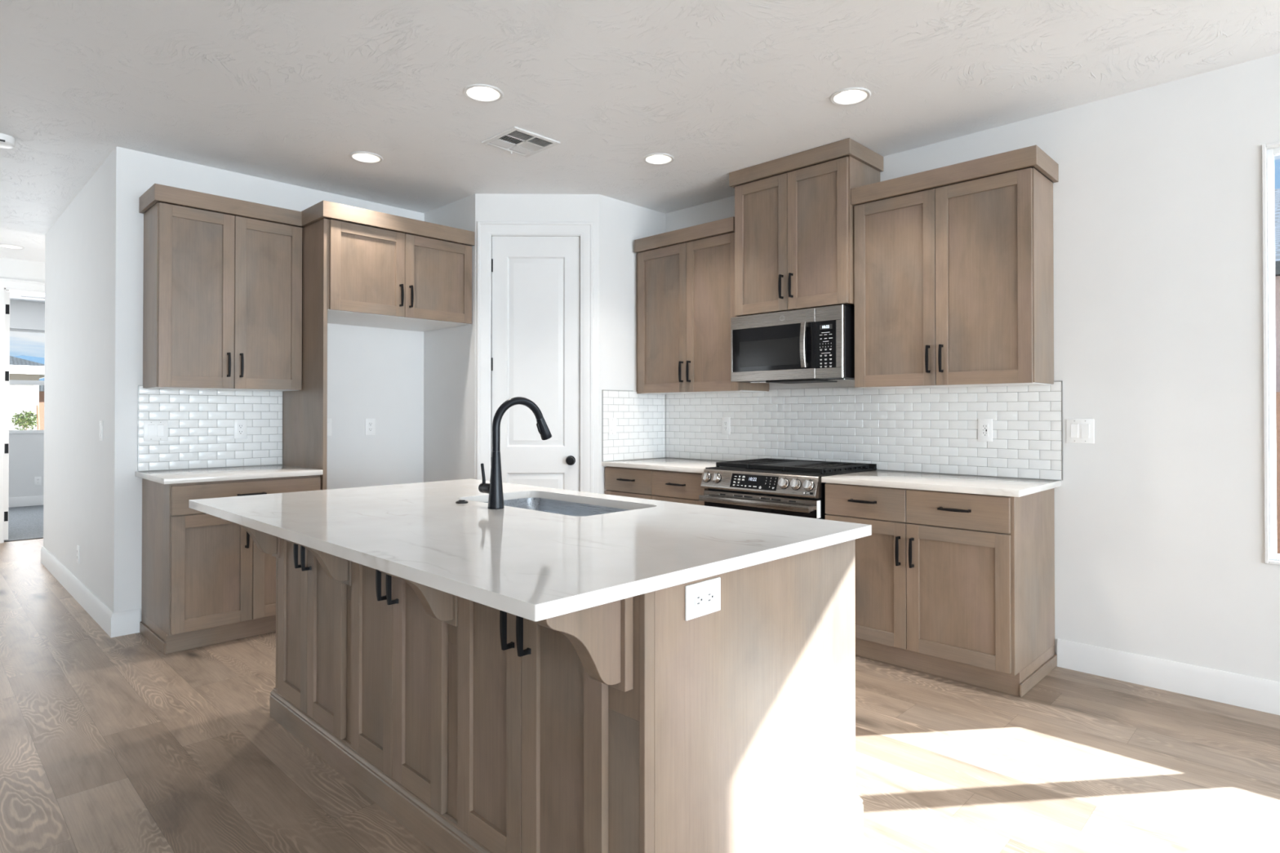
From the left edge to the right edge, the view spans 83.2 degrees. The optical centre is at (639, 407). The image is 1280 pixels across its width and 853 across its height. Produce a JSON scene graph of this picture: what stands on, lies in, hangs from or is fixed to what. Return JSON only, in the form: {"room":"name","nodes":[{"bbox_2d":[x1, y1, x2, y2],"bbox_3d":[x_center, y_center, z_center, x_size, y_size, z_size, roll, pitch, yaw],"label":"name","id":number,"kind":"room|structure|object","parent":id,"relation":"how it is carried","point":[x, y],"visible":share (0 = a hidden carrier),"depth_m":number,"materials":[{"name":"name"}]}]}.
{"room":"kitchen","nodes":[
{"label":"kitchen","id":0,"kind":"room"},
{"bbox_2d":[0,257,44,282],"bbox_3d":[-7.342,-0.079,5.747,0.120,2.738,8.000,0,-1,44],"label":"wall","id":1,"kind":"structure","parent":0,"point":[11,268],"depth_m":7.02,"materials":[{"name":"paint"}]},
{"bbox_2d":[4,291,9,540],"bbox_3d":[-6.452,0.082,7.287,0.800,2.420,0.044,0,-1,44],"label":"door","id":2,"kind":"structure","parent":1,"relation":"in","point":[7,293],"depth_m":7.02,"materials":[{"name":"paint"}]},
{"bbox_2d":[0,277,44,543],"bbox_3d":[-5.854,0.032,7.256,0.140,2.540,1.024,0,-1,44],"label":"trim","id":3,"kind":"structure","parent":1,"relation":"attached to","point":[6,284],"depth_m":6.91,"materials":[{"name":"paint"}]},
{"bbox_2d":[4,537,43,542],"bbox_3d":[-5.860,1.298,7.252,0.027,0.008,0.840,0,-1,44],"label":"trim","id":4,"kind":"structure","parent":1,"relation":"attached to","point":[40,537],"depth_m":7.06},
{"bbox_2d":[8,300,44,497],"bbox_3d":[-9.363,-0.057,8.515,0.120,2.738,9.140,0,-1,44],"label":"wall","id":5,"kind":"structure","parent":0,"point":[26,451],"depth_m":9.62,"materials":[{"name":"paint"}]},
{"bbox_2d":[8,495,43,507],"bbox_3d":[-8.386,1.252,9.410,0.015,0.133,4.200,0,-1,44],"label":"baseboard","id":6,"kind":"structure","parent":5,"relation":"attached to","point":[36,500],"depth_m":9.60,"materials":[{"name":"paint"}]},
{"bbox_2d":[8,327,44,433],"bbox_3d":[-8.488,-0.357,9.382,0.095,1.406,1.526,0,-1,44],"label":"window","id":7,"kind":"structure","parent":5,"relation":"in","point":[15,329],"depth_m":9.65,"materials":[{"name":"paint"}]},
{"bbox_2d":[34,476,41,485],"bbox_3d":[-8.109,0.991,9.701,0.008,0.118,0.073,0,-1,44],"label":"outlet","id":8,"kind":"object","parent":5,"relation":"attached to","point":[37,480],"visible":1,"depth_m":9.70,"materials":[{"name":"white plastic"}]},
{"bbox_2d":[43,152,111,608],"bbox_3d":[-3.958,-0.084,5.108,2.743,2.738,0.120,0,-1,44],"label":"wall","id":9,"kind":"structure","parent":0,"point":[78,245],"depth_m":4.80,"materials":[{"name":"paint"}]},
{"bbox_2d":[76,545,79,564],"bbox_3d":[-3.754,0.982,4.811,0.073,0.118,0.008,0,-1,44],"label":"outlet","id":10,"kind":"object","parent":9,"relation":"attached to","point":[77,546],"visible":1,"depth_m":4.80,"materials":[{"name":"white plastic"}]},
{"bbox_2d":[40,546,140,637],"bbox_3d":[-3.920,1.218,5.050,2.893,0.133,0.135,0,-1,44],"label":"baseboard","id":11,"kind":"structure","parent":9,"relation":"attached to","point":[126,622],"depth_m":4.35,"materials":[{"name":"paint"}]},
{"bbox_2d":[99,420,102,440],"bbox_3d":[-3.203,0.138,4.278,0.073,0.118,0.010,0,-1,44],"label":"light switch","id":12,"kind":"object","parent":9,"relation":"attached to","point":[100,421],"visible":1,"depth_m":4.27,"materials":[{"name":"white plastic"}]},
{"bbox_2d":[109,146,424,622],"bbox_3d":[-1.874,-0.084,5.194,0.120,2.738,3.154,0,-1,44],"label":"wall","id":13,"kind":"structure","parent":0,"point":[376,373],"depth_m":4.58,"materials":[{"name":"paint"}]},
{"bbox_2d":[137,385,282,471],"bbox_3d":[-2.582,0.120,4.374,0.008,0.489,0.780,0,-1,44],"label":"tile backsplash","id":14,"kind":"structure","parent":13,"relation":"attached to","point":[201,423],"depth_m":4.35,"materials":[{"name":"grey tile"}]},
{"bbox_2d":[143,420,168,441],"bbox_3d":[-2.789,0.134,4.149,0.010,0.118,0.118,0,-1,44],"label":"light switch","id":15,"kind":"object","parent":14,"relation":"attached to","point":[153,430],"visible":1,"depth_m":4.15,"materials":[{"name":"white plastic"}]},
{"bbox_2d":[234,419,247,439],"bbox_3d":[-2.479,0.135,4.470,0.007,0.118,0.073,0,-1,44],"label":"outlet","id":16,"kind":"object","parent":14,"relation":"attached to","point":[240,425],"visible":1,"depth_m":4.47,"materials":[{"name":"white plastic"}]},
{"bbox_2d":[237,423,243,434],"bbox_3d":[-2.477,0.135,4.468,0.003,0.067,0.033,0,-1,44],"label":"receptacle","id":17,"kind":"object","parent":16,"relation":"attached to","point":[240,426],"depth_m":4.47,"materials":[{"name":"white plastic"}]},
{"bbox_2d":[138,183,304,391],"bbox_3d":[-2.448,-0.651,4.251,0.377,1.090,0.783,0,-1,44],"label":"upper cabinet","id":18,"kind":"object","parent":13,"relation":"attached to","point":[222,287],"visible":0.99,"depth_m":4.10,"materials":[{"name":"brown wood"}]},
{"bbox_2d":[327,418,331,435],"bbox_3d":[-2.113,0.133,4.854,0.010,0.118,0.073,0,-1,44],"label":"light switch","id":19,"kind":"object","parent":13,"relation":"attached to","point":[329,420],"visible":0.3,"depth_m":4.87,"materials":[{"name":"white plastic"}]},
{"bbox_2d":[364,418,375,435],"bbox_3d":[-1.899,0.136,5.074,0.008,0.118,0.073,0,-1,44],"label":"outlet","id":20,"kind":"object","parent":13,"relation":"attached to","point":[370,424],"visible":1,"depth_m":5.07,"materials":[{"name":"white plastic"}]},
{"bbox_2d":[284,200,474,331],"bbox_3d":[-1.720,-0.883,4.769,0.697,0.626,1.018,0,-1,44],"label":"upper cabinet","id":21,"kind":"object","parent":13,"relation":"attached to","point":[384,270],"visible":0.95,"depth_m":4.53,"materials":[{"name":"brown wood"}]},
{"bbox_2d":[423,194,475,482],"bbox_3d":[-1.333,-0.084,5.170,0.688,2.738,0.100,0,-1,44],"label":"wall","id":22,"kind":"structure","parent":0,"point":[449,353],"depth_m":5.10,"materials":[{"name":"paint"}]},
{"bbox_2d":[475,193,599,493],"bbox_3d":[-0.700,-0.086,4.949,0.844,2.738,0.100,0,0,-1],"label":"wall","id":23,"kind":"structure","parent":0,"point":[488,207],"depth_m":4.91,"materials":[{"name":"paint"}]},
{"bbox_2d":[476,221,593,493],"bbox_3d":[-0.711,0.011,4.938,0.788,2.545,0.120,0,0,-1],"label":"trim","id":24,"kind":"structure","parent":23,"relation":"attached to","point":[486,229],"depth_m":4.89,"materials":[{"name":"paint"}]},
{"bbox_2d":[490,235,580,491],"bbox_3d":[-0.715,0.053,4.904,0.612,2.444,0.109,0,0,-1],"label":"door","id":25,"kind":"structure","parent":23,"relation":"in","point":[536,280],"depth_m":4.92,"materials":[{"name":"paint"}]},
{"bbox_2d":[599,194,665,493],"bbox_3d":[-0.080,-0.084,5.179,0.100,2.738,0.670,0,-1,44],"label":"wall","id":26,"kind":"structure","parent":0,"point":[621,223],"depth_m":5.04,"materials":[{"name":"paint"}]},
{"bbox_2d":[601,390,665,461],"bbox_3d":[-0.035,0.126,5.145,0.008,0.489,0.636,0,-1,44],"label":"tile backsplash","id":27,"kind":"structure","parent":26,"relation":"attached to","point":[640,417],"depth_m":5.13,"materials":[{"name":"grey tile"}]},
{"bbox_2d":[608,417,616,435],"bbox_3d":[-0.188,0.132,4.976,0.010,0.118,0.073,0,-1,44],"label":"light switch","id":28,"kind":"object","parent":27,"relation":"attached to","point":[611,421],"visible":1,"depth_m":4.97,"materials":[{"name":"white plastic"}]},
{"bbox_2d":[0,0,1279,302],"bbox_3d":[-1.605,-1.546,0.956,21.800,0.120,9.140,0,-1,44],"label":"ceiling","id":29,"kind":"structure","parent":0,"point":[280,91],"depth_m":3.24,"materials":[{"name":"white paint"}]},
{"bbox_2d":[0,133,15,148],"bbox_3d":[-3.459,-1.440,3.887,0.135,0.047,0.135,0,-1,44],"label":"smoke detector","id":30,"kind":"object","parent":29,"relation":"attached to","point":[6,141],"visible":1,"depth_m":3.88,"materials":[{"name":"white plastic"}]},
{"bbox_2d":[0,244,24,248],"bbox_3d":[-5.632,-1.462,6.450,0.187,0.052,0.187,0,-1,44],"label":"recessed light","id":31,"kind":"object","parent":29,"relation":"in","point":[5,246],"visible":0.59,"depth_m":6.49,"materials":[{"name":"paint"}]},
{"bbox_2d":[17,294,44,298],"bbox_3d":[-7.781,-1.417,9.260,0.160,0.007,0.320,0,-1,44],"label":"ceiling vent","id":32,"kind":"object","parent":29,"relation":"in","point":[19,295],"visible":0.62,"depth_m":9.20,"materials":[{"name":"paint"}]},
{"bbox_2d":[348,151,382,163],"bbox_3d":[-1.598,-1.480,4.203,0.187,0.052,0.187,0,-1,44],"label":"recessed light","id":33,"kind":"object","parent":29,"relation":"in","point":[362,157],"visible":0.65,"depth_m":4.25,"materials":[{"name":"paint"}]},
{"bbox_2d":[462,84,503,102],"bbox_3d":[-0.731,-1.487,3.362,0.187,0.052,0.187,0,-1,44],"label":"recessed light","id":34,"kind":"object","parent":29,"relation":"in","point":[483,93],"visible":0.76,"depth_m":3.41,"materials":[{"name":"paint"}]},
{"bbox_2d":[481,126,560,157],"bbox_3d":[-0.655,-1.451,3.966,0.310,0.022,0.310,0,-1,44],"label":"ceiling vent","id":35,"kind":"object","parent":29,"relation":"in","point":[516,140],"visible":1,"depth_m":3.96,"materials":[{"name":"metal"}]},
{"bbox_2d":[642,153,674,164],"bbox_3d":[0.109,-1.480,4.230,0.187,0.052,0.187,0,-1,44],"label":"recessed light","id":36,"kind":"object","parent":29,"relation":"in","point":[653,158],"visible":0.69,"depth_m":4.28,"materials":[{"name":"paint"}]},
{"bbox_2d":[830,87,871,105],"bbox_3d":[0.991,-1.487,3.395,0.187,0.052,0.187,0,-1,44],"label":"recessed light","id":37,"kind":"object","parent":29,"relation":"in","point":[853,95],"visible":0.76,"depth_m":3.44,"materials":[{"name":"paint"}]},
{"bbox_2d":[0,505,1279,852],"bbox_3d":[-1.611,1.279,0.842,21.680,0.064,9.000,0,-1,44],"label":"floor","id":38,"kind":"structure","parent":0,"point":[116,744],"depth_m":2.58,"materials":[{"name":"brown wood"}]},
{"bbox_2d":[139,475,320,654],"bbox_3d":[-2.342,0.835,4.142,0.663,0.884,0.767,0,-1,44],"label":"base cabinet","id":39,"kind":"object","parent":38,"relation":"on","point":[206,581],"visible":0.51,"depth_m":3.85,"materials":[{"name":"brown wood"}]},
{"bbox_2d":[134,464,323,484],"bbox_3d":[-2.357,0.378,4.144,0.648,0.029,0.792,0,-1,44],"label":"countertop","id":40,"kind":"structure","parent":39,"relation":"on","point":[238,473],"depth_m":4.01,"materials":[{"name":"white stone"}]},
{"bbox_2d":[282,218,328,489],"bbox_3d":[-2.073,0.086,4.441,0.640,2.386,0.024,0,-1,44],"label":"end panel","id":41,"kind":"object","parent":38,"relation":"on","point":[304,411],"visible":0.4,"depth_m":4.33,"materials":[{"name":"brown wood"}]},
{"bbox_2d":[221,518,863,852],"bbox_3d":[-0.501,0.822,2.476,2.138,0.884,1.141,0,-1,44],"label":"kitchen island","id":42,"kind":"object","parent":38,"relation":"on","point":[629,725],"visible":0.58,"depth_m":1.86,"materials":[{"name":"brown wood"}]},
{"bbox_2d":[188,478,871,621],"bbox_3d":[-0.517,0.359,2.436,2.151,0.040,1.240,0,-1,44],"label":"island countertop","id":43,"kind":"structure","parent":42,"relation":"on","point":[529,564],"depth_m":1.93,"materials":[{"name":"white stone"}]},
{"bbox_2d":[478,396,551,509],"bbox_3d":[-0.449,0.157,2.604,0.120,0.389,0.269,0,-1,44],"label":"faucet","id":44,"kind":"object","parent":43,"relation":"on","point":[495,488],"visible":1,"depth_m":2.50,"materials":[{"name":"black metal"}]},
{"bbox_2d":[484,497,629,515],"bbox_3d":[-0.323,0.479,2.688,0.787,0.196,0.432,0,-1,44],"label":"sink","id":45,"kind":"object","parent":43,"relation":"in","point":[566,508],"visible":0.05,"depth_m":2.97,"materials":[{"name":"grey metal"}]},
{"bbox_2d":[684,577,720,620],"bbox_3d":[0.144,0.431,1.627,0.008,0.077,0.122,0,-1,44],"label":"outlet","id":46,"kind":"object","parent":42,"relation":"attached to","point":[703,597],"visible":1,"depth_m":1.62,"materials":[{"name":"white plastic"}]},
{"bbox_2d":[694,592,703,608],"bbox_3d":[0.132,0.431,1.611,0.003,0.034,0.029,0,-1,44],"label":"receptacle","id":47,"kind":"object","parent":46,"relation":"attached to","point":[699,597],"depth_m":1.61,"materials":[{"name":"white plastic"}]},
{"bbox_2d":[705,589,714,604],"bbox_3d":[0.159,0.431,1.639,0.003,0.034,0.029,0,-1,44],"label":"receptacle","id":48,"kind":"object","parent":46,"relation":"attached to","point":[709,593],"depth_m":1.64,"materials":[{"name":"white plastic"}]},
{"bbox_2d":[604,466,708,505],"bbox_3d":[0.279,0.840,4.823,0.884,0.884,0.663,0,-1,44],"label":"base cabinet","id":49,"kind":"object","parent":38,"relation":"on","point":[684,487],"visible":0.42,"depth_m":4.60,"materials":[{"name":"brown wood"}]},
{"bbox_2d":[601,457,723,473],"bbox_3d":[0.288,0.383,4.831,0.906,0.029,0.648,0,-1,44],"label":"countertop","id":50,"kind":"structure","parent":49,"relation":"on","point":[677,464],"depth_m":4.75,"materials":[{"name":"white stone"}]},
{"bbox_2d":[698,457,876,519],"bbox_3d":[0.858,0.802,4.209,0.770,0.951,0.714,0,-1,44],"label":"gas range","id":51,"kind":"object","parent":38,"relation":"on","point":[792,487],"visible":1,"depth_m":3.98,"materials":[{"name":"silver metal"}]},
{"bbox_2d":[705,457,876,478],"bbox_3d":[0.885,0.351,4.240,0.770,0.042,0.636,0,-1,44],"label":"cooktop","id":52,"kind":"object","parent":51,"relation":"in","point":[780,468],"depth_m":4.09,"materials":[{"name":"metal"}]},
{"bbox_2d":[825,482,1057,697],"bbox_3d":[1.495,0.831,3.636,0.923,0.884,0.663,0,-1,44],"label":"base cabinet","id":53,"kind":"object","parent":38,"relation":"on","point":[957,586],"visible":0.9,"depth_m":3.35,"materials":[{"name":"brown wood"}]},
{"bbox_2d":[821,470,1061,497],"bbox_3d":[1.507,0.374,3.642,0.948,0.029,0.648,0,-1,44],"label":"countertop","id":54,"kind":"structure","parent":53,"relation":"on","point":[960,483],"depth_m":3.48,"materials":[{"name":"white stone"}]},
{"bbox_2d":[665,53,1279,681],"bbox_3d":[4.330,-0.113,1.442,14.000,2.738,0.140,0,-1,44],"label":"wall","id":55,"kind":"structure","parent":0,"point":[1159,519],"depth_m":3.26,"materials":[{"name":"paint"}]},
{"bbox_2d":[635,216,768,394],"bbox_3d":[0.390,-0.646,4.929,0.924,1.090,0.373,0,-1,44],"label":"upper cabinet","id":56,"kind":"object","parent":55,"relation":"attached to","point":[686,276],"visible":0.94,"depth_m":4.79,"materials":[{"name":"brown wood"}]},
{"bbox_2d":[728,137,883,316],"bbox_3d":[0.980,-1.013,4.324,0.814,0.890,0.419,0,-1,44],"label":"upper cabinet","id":57,"kind":"object","parent":55,"relation":"attached to","point":[794,213],"visible":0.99,"depth_m":4.15,"materials":[{"name":"brown wood"}]},
{"bbox_2d":[730,304,854,383],"bbox_3d":[0.961,-0.356,4.307,0.757,0.412,0.461,0,-1,44],"label":"microwave","id":58,"kind":"object","parent":57,"relation":"attached to","point":[814,344],"visible":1,"depth_m":4.13,"materials":[{"name":"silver metal"}]},
{"bbox_2d":[665,380,1062,480],"bbox_3d":[1.134,0.120,4.455,2.630,0.489,0.008,0,-1,44],"label":"tile backsplash","id":59,"kind":"structure","parent":55,"relation":"attached to","point":[924,429],"depth_m":4.17,"materials":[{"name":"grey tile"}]},
{"bbox_2d":[721,417,730,434],"bbox_3d":[0.593,0.127,4.972,0.073,0.118,0.007,0,-1,44],"label":"outlet","id":60,"kind":"object","parent":59,"relation":"attached to","point":[726,421],"visible":1,"depth_m":4.97,"materials":[{"name":"white plastic"}]},
{"bbox_2d":[724,421,727,431],"bbox_3d":[0.591,0.127,4.971,0.033,0.067,0.003,0,-1,44],"label":"receptacle","id":61,"kind":"object","parent":60,"relation":"attached to","point":[725,422],"depth_m":4.97,"materials":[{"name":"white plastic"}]},
{"bbox_2d":[977,418,992,441],"bbox_3d":[1.812,0.119,3.782,0.073,0.118,0.008,0,-1,44],"label":"outlet","id":62,"kind":"object","parent":59,"relation":"attached to","point":[984,426],"visible":1,"depth_m":3.78,"materials":[{"name":"white plastic"}]},
{"bbox_2d":[982,423,988,436],"bbox_3d":[1.811,0.119,3.781,0.033,0.067,0.003,0,-1,44],"label":"receptacle","id":63,"kind":"object","parent":62,"relation":"attached to","point":[984,426],"depth_m":3.78,"materials":[{"name":"white plastic"}]},
{"bbox_2d":[850,145,1058,389],"bbox_3d":[1.606,-0.655,3.743,0.924,1.090,0.373,0,-1,44],"label":"upper cabinet","id":64,"kind":"object","parent":55,"relation":"attached to","point":[954,264],"visible":1,"depth_m":3.58,"materials":[{"name":"brown wood"}]},
{"bbox_2d":[1066,418,1093,443],"bbox_3d":[2.128,0.114,3.483,0.118,0.118,0.010,0,-1,44],"label":"light switch","id":65,"kind":"object","parent":55,"relation":"attached to","point":[1077,430],"visible":1,"depth_m":3.48,"materials":[{"name":"white plastic"}]},
{"bbox_2d":[1057,639,1279,715],"bbox_3d":[3.451,1.195,2.180,3.904,0.133,0.015,0,-1,44],"label":"baseboard","id":66,"kind":"structure","parent":55,"relation":"attached to","point":[1254,693],"depth_m":3.21,"materials":[{"name":"paint"}]},
{"bbox_2d":[1262,141,1279,564],"bbox_3d":[3.141,-0.229,2.550,1.413,1.752,0.085,0,-1,44],"label":"window","id":67,"kind":"structure","parent":55,"relation":"in","point":[1268,241],"depth_m":3.02,"materials":[{"name":"paint"}]},
{"label":"outside","id":68,"kind":"structure","parent":0,"visible":0},
{"bbox_3d":[23.715,1.817,31.316,240.000,0.150,250.000,0,-1,44],"label":"ground","id":69,"kind":"structure","parent":68,"visible":0},
{"bbox_2d":[11,410,39,430],"bbox_3d":[-13.632,0.837,15.968,0.502,1.568,0.494,0,-1,44],"label":"tree","id":70,"kind":"object","parent":69,"relation":"on","point":[21,420],"visible":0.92,"depth_m":15.91,"materials":[{"name":"green plant"}]},
{"bbox_2d":[8,355,44,430],"bbox_3d":[-23.975,-0.667,17.523,7.630,4.600,14.370,0,-1,44],"label":"house","id":71,"kind":"structure","parent":69,"relation":"on","point":[24,397],"depth_m":19.72,"materials":[{"name":"beige paint"}]},
{"bbox_2d":[36,405,39,430],"bbox_3d":[-12.816,0.786,15.365,0.040,1.661,0.100,0,-1,44],"label":"stake","id":72,"kind":"object","parent":69,"relation":"on","point":[37,406],"visible":0.35,"depth_m":15.34,"materials":[{"name":"beige wood"}]},
{"bbox_2d":[39,385,44,430],"bbox_3d":[-23.369,-0.321,36.060,7.000,4.200,13.200,0,-1,44],"label":"house","id":73,"kind":"structure","parent":69,"relation":"on","point":[41,387],"depth_m":30.09,"materials":[{"name":"stone"}]},
{"bbox_2d":[1274,188,1279,391],"bbox_3d":[10.718,-0.807,8.710,16.200,4.740,8.540,0,-1,44],"label":"house","id":74,"kind":"structure","parent":69,"relation":"on","point":[1277,192],"depth_m":7.49,"materials":[{"name":"pink paint"}]},
{"bbox_2d":[1275,391,1279,553],"bbox_3d":[7.144,0.693,4.320,14.000,1.670,0.200,0,-1,44],"label":"wall","id":75,"kind":"structure","parent":69,"relation":"on","point":[1277,393],"depth_m":5.98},
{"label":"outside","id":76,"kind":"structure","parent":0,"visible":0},
{"bbox_2d":[13,355,44,380],"bbox_3d":[-99.138,-2.547,102.334,15.000,9.800,180.000,0,-1,44],"label":"hills","id":77,"kind":"structure","parent":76,"point":[40,360],"depth_m":103.81,"materials":[{"name":"blue"}]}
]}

